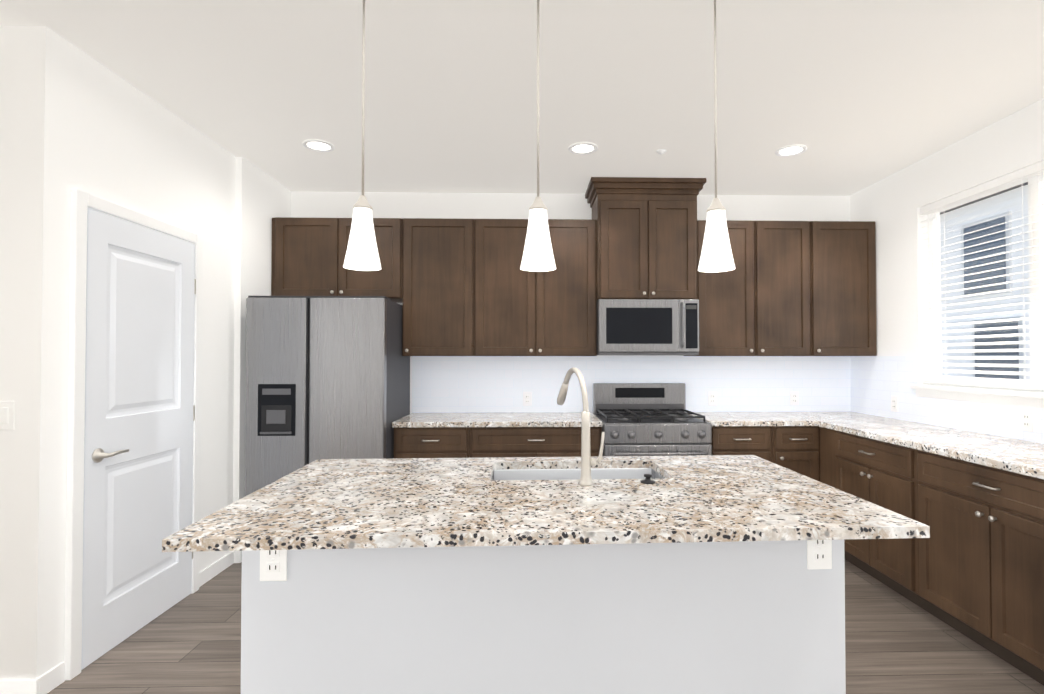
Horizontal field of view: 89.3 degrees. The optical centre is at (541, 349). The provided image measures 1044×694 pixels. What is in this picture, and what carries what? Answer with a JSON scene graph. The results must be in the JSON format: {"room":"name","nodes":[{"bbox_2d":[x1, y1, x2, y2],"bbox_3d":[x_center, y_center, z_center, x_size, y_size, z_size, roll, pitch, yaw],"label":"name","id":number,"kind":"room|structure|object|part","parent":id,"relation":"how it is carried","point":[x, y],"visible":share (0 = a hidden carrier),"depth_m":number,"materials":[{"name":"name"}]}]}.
{"room":"kitchen","nodes":[
{"label":"kitchen","id":0,"kind":"room"},
{"bbox_2d":[0,26,10,678],"bbox_3d":[-3.366,0.041,2.179,2.390,2.730,0.140,0,-1,-1],"label":"wall","id":1,"kind":"structure","parent":0,"point":[5,40],"depth_m":2.15,"materials":[{"name":"white paint"}]},
{"bbox_2d":[0,551,241,693],"bbox_3d":[-0.930,1.346,0.992,7.200,0.085,6.620,0,-1,-1],"label":"baseboard","id":2,"kind":"structure","parent":1,"relation":"attached to","point":[49,680],"depth_m":2.18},
{"bbox_2d":[1,26,45,678],"bbox_3d":[-2.100,0.041,2.143,0.140,2.730,0.002,0,-1,-1],"label":"wall","id":3,"kind":"structure","parent":0,"point":[19,628],"depth_m":2.14,"materials":[{"name":"white paint"}]},
{"bbox_2d":[0,401,14,429],"bbox_3d":[-2.210,0.266,2.129,0.164,0.116,0.010,0,-1,-1],"label":"switch plate","id":4,"kind":"object","parent":3,"relation":"attached to","point":[7,415],"visible":1,"depth_m":2.13,"materials":[{"name":"plastic"}]},
{"bbox_2d":[37,27,290,677],"bbox_3d":[-2.108,0.057,3.217,0.180,2.730,2.148,0,-1,-1],"label":"wall","id":5,"kind":"structure","parent":0,"point":[111,136],"depth_m":2.71,"materials":[{"name":"white paint"}]},
{"bbox_2d":[64,189,202,679],"bbox_3d":[-2.029,0.363,2.704,0.028,2.102,0.884,0,-1,-1],"label":"door frame","id":6,"kind":"structure","parent":5,"relation":"in","point":[82,202],"depth_m":2.29,"materials":[{"name":"white wood"}]},
{"bbox_2d":[81,208,195,669],"bbox_3d":[-2.003,0.392,2.709,0.080,2.029,0.764,0,-1,-1],"label":"door","id":7,"kind":"structure","parent":6,"relation":"attached to","point":[139,405],"depth_m":2.63,"materials":[{"name":"white wood"}]},
{"bbox_2d":[0,0,1043,195],"bbox_3d":[-0.930,-1.366,1.033,7.480,0.050,6.900,0,-1,-1],"label":"ceiling","id":8,"kind":"structure","parent":0,"point":[853,96],"depth_m":2.61,"materials":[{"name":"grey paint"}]},
{"bbox_2d":[302,140,334,151],"bbox_3d":[-1.421,-1.300,3.370,0.190,0.010,0.190,0,-1,-1],"label":"recessed light","id":9,"kind":"object","parent":8,"relation":"in","point":[319,145],"visible":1,"depth_m":3.37,"materials":[{"name":"white plastic"}]},
{"bbox_2d":[343,0,380,270],"bbox_3d":[-0.632,-0.808,1.873,0.128,1.040,0.128,0,-1,-1],"label":"pendant light","id":10,"kind":"object","parent":8,"relation":"hanging from","point":[362,254],"visible":1,"depth_m":1.84,"materials":[{"name":"white glass"}]},
{"bbox_3d":[-0.632,-0.395,1.866,0.128,0.212,0.128,0,-1,-1],"label":"lamp shade","id":11,"kind":"part","parent":10,"relation":"part of","materials":[{"name":"white glass"}]},
{"bbox_2d":[520,0,555,271],"bbox_3d":[-0.012,-0.808,1.889,0.128,1.040,0.128,0,-1,-1],"label":"pendant light","id":12,"kind":"object","parent":8,"relation":"hanging from","point":[538,256],"visible":1,"depth_m":1.85,"materials":[{"name":"white glass"}]},
{"bbox_3d":[-0.012,-0.394,1.883,0.128,0.212,0.128,0,-1,-1],"label":"lamp shade","id":13,"kind":"part","parent":12,"relation":"part of","materials":[{"name":"white glass"}]},
{"bbox_2d":[569,143,597,154],"bbox_3d":[0.269,-1.299,3.414,0.190,0.010,0.190,0,-1,-1],"label":"recessed light","id":14,"kind":"object","parent":8,"relation":"in","point":[583,148],"visible":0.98,"depth_m":3.42,"materials":[{"name":"white plastic"}]},
{"bbox_2d":[657,149,665,153],"bbox_3d":[0.787,-1.294,3.468,0.064,0.018,0.064,0,-1,-1],"label":"ceiling detector","id":15,"kind":"object","parent":8,"relation":"attached to","point":[660,151],"visible":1,"depth_m":3.45,"materials":[{"name":"white plastic"}]},
{"bbox_2d":[698,0,734,271],"bbox_3d":[0.628,-0.808,1.905,0.128,1.040,0.128,0,-1,-1],"label":"pendant light","id":16,"kind":"object","parent":8,"relation":"hanging from","point":[716,254],"visible":1,"depth_m":1.87,"materials":[{"name":"white glass"}]},
{"bbox_3d":[0.628,-0.394,1.899,0.128,0.212,0.128,0,-1,-1],"label":"lamp shade","id":17,"kind":"part","parent":16,"relation":"part of","materials":[{"name":"white glass"}]},
{"bbox_2d":[775,145,806,156],"bbox_3d":[1.628,-1.299,3.450,0.190,0.010,0.190,0,-1,-1],"label":"recessed light","id":18,"kind":"object","parent":8,"relation":"in","point":[790,150],"visible":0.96,"depth_m":3.45,"materials":[{"name":"white plastic"}]},
{"bbox_2d":[47,560,1043,693],"bbox_3d":[-0.930,1.413,0.991,7.480,0.050,6.900,0,-1,-1],"label":"floor","id":19,"kind":"structure","parent":0,"point":[896,642],"depth_m":2.44,"materials":[{"name":"brown wood"}]},
{"bbox_2d":[245,296,409,495],"bbox_3d":[-1.506,0.540,3.867,0.908,1.785,0.806,0,-1,-1],"label":"refrigerator","id":20,"kind":"object","parent":19,"relation":"on","point":[327,377],"visible":0.75,"depth_m":3.49,"materials":[{"name":"silver metal"}]},
{"bbox_2d":[394,428,471,457],"bbox_3d":[-0.777,0.992,3.995,0.531,0.884,0.630,0,-1,-1],"label":"base cabinet","id":21,"kind":"object","parent":19,"relation":"on","point":[408,442],"depth_m":3.69,"materials":[{"name":"brown wood"}]},
{"bbox_2d":[472,428,601,457],"bbox_3d":[-0.046,0.992,4.014,0.932,0.884,0.630,0,-1,-1],"label":"base cabinet","id":22,"kind":"object","parent":19,"relation":"on","point":[487,435],"depth_m":3.71,"materials":[{"name":"brown wood"}]},
{"bbox_2d":[392,412,602,427],"bbox_3d":[-0.314,0.528,4.007,1.468,0.036,0.645,0,-1,-1],"label":"countertop","id":23,"kind":"structure","parent":22,"relation":"on","point":[491,419],"depth_m":3.77,"materials":[{"name":"multicoloured stone"}]},
{"bbox_2d":[241,539,845,693],"bbox_3d":[0.014,0.951,1.956,1.846,0.905,0.697,0,-1,-3],"label":"kitchen island","id":24,"kind":"object","parent":19,"relation":"on","point":[551,575],"depth_m":1.61,"materials":[{"name":"paint"}]},
{"bbox_2d":[260,550,286,580],"bbox_3d":[-0.794,0.621,1.565,0.078,0.128,0.009,0,-1,-1],"label":"outlet","id":25,"kind":"object","parent":24,"relation":"attached to","point":[273,565],"visible":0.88,"depth_m":1.56,"materials":[{"name":"plastic"}]},
{"bbox_2d":[162,455,929,551],"bbox_3d":[0.021,0.481,1.827,1.926,0.030,1.010,0,-1,-3],"label":"island countertop","id":26,"kind":"structure","parent":24,"relation":"on","point":[325,504],"depth_m":1.55,"materials":[{"name":"multicoloured stone"}]},
{"bbox_2d":[557,367,604,485],"bbox_3d":[0.139,0.265,1.938,0.149,0.403,0.261,0,-1,-3],"label":"faucet","id":27,"kind":"object","parent":26,"relation":"on","point":[587,461],"visible":1,"depth_m":1.83,"materials":[{"name":"silver metal"}]},
{"bbox_2d":[640,474,654,483],"bbox_3d":[0.373,0.452,1.854,0.052,0.028,0.051,0,-1,-3],"label":"cover","id":28,"kind":"object","parent":26,"relation":"on","point":[647,480],"visible":0.96,"depth_m":1.84,"materials":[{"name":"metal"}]},
{"bbox_2d":[807,540,831,568],"bbox_3d":[0.869,0.622,1.651,0.078,0.128,0.010,0,-1,-1],"label":"outlet","id":29,"kind":"object","parent":24,"relation":"attached to","point":[819,554],"visible":0.79,"depth_m":1.65,"materials":[{"name":"plastic"}]},
{"bbox_2d":[593,383,711,455],"bbox_3d":[0.803,0.852,3.969,0.756,1.165,0.734,0,-1,-1],"label":"range","id":30,"kind":"object","parent":19,"relation":"on","point":[645,419],"visible":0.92,"depth_m":3.73,"materials":[{"name":"silver metal"}]},
{"bbox_2d":[710,428,774,462],"bbox_3d":[1.410,0.993,4.052,0.454,0.884,0.630,0,-1,-1],"label":"base cabinet","id":31,"kind":"object","parent":19,"relation":"on","point":[760,442],"depth_m":3.75,"materials":[{"name":"brown wood"}]},
{"bbox_2d":[775,428,818,480],"bbox_3d":[1.809,0.993,4.063,0.344,0.884,0.630,0,-1,-1],"label":"base cabinet","id":32,"kind":"object","parent":19,"relation":"on","point":[796,449],"depth_m":3.76,"materials":[{"name":"brown wood"}]},
{"bbox_2d":[687,412,890,427],"bbox_3d":[1.886,0.529,4.064,1.406,0.036,0.645,0,-1,-1],"label":"countertop","id":33,"kind":"structure","parent":32,"relation":"on","point":[717,419],"depth_m":3.90,"materials":[{"name":"stone"}]},
{"bbox_2d":[819,428,830,485],"bbox_3d":[2.294,0.987,3.680,0.610,0.884,0.200,0,-1,-1],"label":"base cabinet","id":34,"kind":"object","parent":19,"relation":"on","point":[824,433],"depth_m":3.70,"materials":[{"name":"brown wood"}]},
{"bbox_2d":[831,432,910,600],"bbox_3d":[2.297,0.980,3.205,0.630,0.884,0.750,0,-1,-1],"label":"base cabinet","id":35,"kind":"object","parent":19,"relation":"on","point":[878,473],"depth_m":3.13,"materials":[{"name":"brown wood"}]},
{"bbox_2d":[907,448,1043,685],"bbox_3d":[2.318,0.967,2.370,0.630,0.884,0.920,0,-1,-1],"label":"base cabinet","id":36,"kind":"object","parent":19,"relation":"on","point":[972,567],"depth_m":2.41,"materials":[{"name":"brown wood"}]},
{"bbox_2d":[819,420,1043,479],"bbox_3d":[2.299,0.510,2.837,0.645,0.036,1.839,0,-1,-1],"label":"countertop","id":37,"kind":"structure","parent":36,"relation":"on","point":[1021,457],"depth_m":2.79,"materials":[{"name":"multicoloured stone"}]},
{"bbox_2d":[291,191,849,413],"bbox_3d":[0.267,0.076,4.424,4.910,2.730,0.140,0,-1,-1],"label":"wall","id":38,"kind":"structure","parent":0,"point":[518,205],"depth_m":4.36,"materials":[{"name":"white paint"}]},
{"bbox_2d":[271,217,402,302],"bbox_3d":[-1.547,-0.690,4.127,0.983,0.608,0.379,0,-1,-1],"label":"upper cabinet","id":39,"kind":"object","parent":38,"relation":"attached to","point":[310,254],"depth_m":3.97,"materials":[{"name":"brown wood"}]},
{"bbox_3d":[-2.026,-0.690,4.144,0.026,0.608,0.320,0,-1,-1],"label":"wall cabinet filler panel","id":40,"kind":"part","parent":39,"relation":"part of","materials":[{"name":"wood"}]},
{"bbox_2d":[402,218,473,355],"bbox_3d":[-0.785,-0.471,4.143,0.538,1.044,0.379,0,-1,-1],"label":"upper cabinet","id":41,"kind":"object","parent":38,"relation":"attached to","point":[438,286],"visible":0.92,"depth_m":3.99,"materials":[{"name":"brown wood"}]},
{"bbox_2d":[474,219,596,355],"bbox_3d":[-0.049,-0.471,4.162,0.931,1.044,0.379,0,-1,-1],"label":"upper cabinet","id":42,"kind":"object","parent":38,"relation":"attached to","point":[518,311],"visible":0.98,"depth_m":4.01,"materials":[{"name":"brown wood"}]},
{"bbox_2d":[412,356,851,412],"bbox_3d":[0.763,0.284,4.360,3.640,0.461,0.006,0,-1,-1],"label":"tile backsplash","id":43,"kind":"structure","parent":38,"relation":"attached to","point":[440,384],"depth_m":4.36,"materials":[{"name":"white tile"}]},
{"bbox_2d":[523,392,531,405],"bbox_3d":[-0.116,0.404,4.327,0.070,0.114,0.008,0,-1,-1],"label":"electrical outlet plate","id":44,"kind":"object","parent":43,"relation":"attached to","point":[527,398],"visible":1,"depth_m":4.33,"materials":[{"name":"plastic"}]},
{"bbox_2d":[708,392,716,405],"bbox_3d":[1.413,0.405,4.367,0.070,0.114,0.008,0,-1,-1],"label":"electrical outlet plate","id":45,"kind":"object","parent":43,"relation":"attached to","point":[712,398],"visible":1,"depth_m":4.37,"materials":[{"name":"plastic"}]},
{"bbox_2d":[790,392,798,404],"bbox_3d":[2.098,0.405,4.385,0.070,0.114,0.008,0,-1,-1],"label":"electrical outlet plate","id":46,"kind":"object","parent":43,"relation":"attached to","point":[794,398],"visible":1,"depth_m":4.38,"materials":[{"name":"plastic"}]},
{"bbox_2d":[585,177,706,299],"bbox_3d":[0.799,-0.832,4.164,0.870,0.908,0.430,0,-1,-1],"label":"upper cabinet","id":47,"kind":"object","parent":38,"relation":"attached to","point":[646,232],"depth_m":3.99,"materials":[{"name":"brown wood"}]},
{"bbox_2d":[597,299,698,354],"bbox_3d":[0.799,-0.166,4.138,0.756,0.420,0.463,0,-1,-1],"label":"microwave","id":48,"kind":"object","parent":38,"relation":"attached to","point":[647,326],"visible":0.98,"depth_m":3.94,"materials":[{"name":"silver metal"}]},
{"bbox_2d":[684,220,754,355],"bbox_3d":[1.407,-0.471,4.200,0.453,1.044,0.379,0,-1,-1],"label":"upper cabinet","id":49,"kind":"object","parent":38,"relation":"attached to","point":[726,312],"visible":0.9,"depth_m":4.05,"materials":[{"name":"brown wood"}]},
{"bbox_2d":[754,221,810,355],"bbox_3d":[1.851,-0.470,4.212,0.433,1.044,0.379,0,-1,-1],"label":"upper cabinet","id":50,"kind":"object","parent":38,"relation":"attached to","point":[781,288],"visible":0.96,"depth_m":4.06,"materials":[{"name":"brown wood"}]},
{"bbox_2d":[809,221,876,355],"bbox_3d":[2.328,-0.470,4.224,0.516,1.044,0.379,0,-1,-1],"label":"upper cabinet","id":51,"kind":"object","parent":38,"relation":"attached to","point":[842,288],"visible":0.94,"depth_m":4.07,"materials":[{"name":"brown wood"}]},
{"bbox_2d":[849,98,1043,408],"bbox_3d":[2.739,0.025,1.107,0.140,2.730,6.620,0,-1,-1],"label":"wall","id":52,"kind":"structure","parent":0,"point":[892,205],"depth_m":3.66,"materials":[{"name":"white paint"}]},
{"bbox_2d":[848,356,1043,443],"bbox_3d":[2.613,0.266,3.136,0.006,0.461,2.490,0,-1,-1],"label":"tile backsplash","id":53,"kind":"structure","parent":52,"relation":"attached to","point":[870,385],"depth_m":3.69,"materials":[{"name":"white tile"}]},
{"bbox_2d":[891,396,897,411],"bbox_3d":[2.585,0.398,3.874,0.008,0.114,0.070,0,-1,-1],"label":"electrical outlet plate","id":54,"kind":"object","parent":53,"relation":"attached to","point":[894,403],"visible":1,"depth_m":3.87,"materials":[{"name":"plastic"}]},
{"bbox_2d":[1021,409,1033,431],"bbox_3d":[2.612,0.382,2.844,0.008,0.114,0.070,0,-1,-1],"label":"electrical outlet plate","id":55,"kind":"object","parent":53,"relation":"attached to","point":[1027,420],"visible":1,"depth_m":2.84,"materials":[{"name":"plastic"}]},
{"bbox_2d":[910,384,1043,408],"bbox_3d":[2.637,0.270,2.877,0.108,0.085,1.600,0,-1,-1],"label":"window sill","id":56,"kind":"structure","parent":52,"relation":"attached to","point":[1027,399],"depth_m":3.10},
{"bbox_2d":[928,173,1043,390],"bbox_3d":[2.720,-0.383,2.889,0.055,1.216,1.526,0,-1,-1],"label":"window","id":57,"kind":"structure","parent":52,"relation":"in","point":[1036,210],"depth_m":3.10,"materials":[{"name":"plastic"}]},
{"bbox_2d":[920,161,1043,389],"bbox_3d":[2.658,-0.387,2.887,0.056,1.205,1.514,0,-1,-1],"label":"window blinds","id":58,"kind":"object","parent":57,"relation":"attached to","point":[1031,171],"visible":1,"depth_m":3.12,"materials":[{"name":"white plastic"}]}
]}

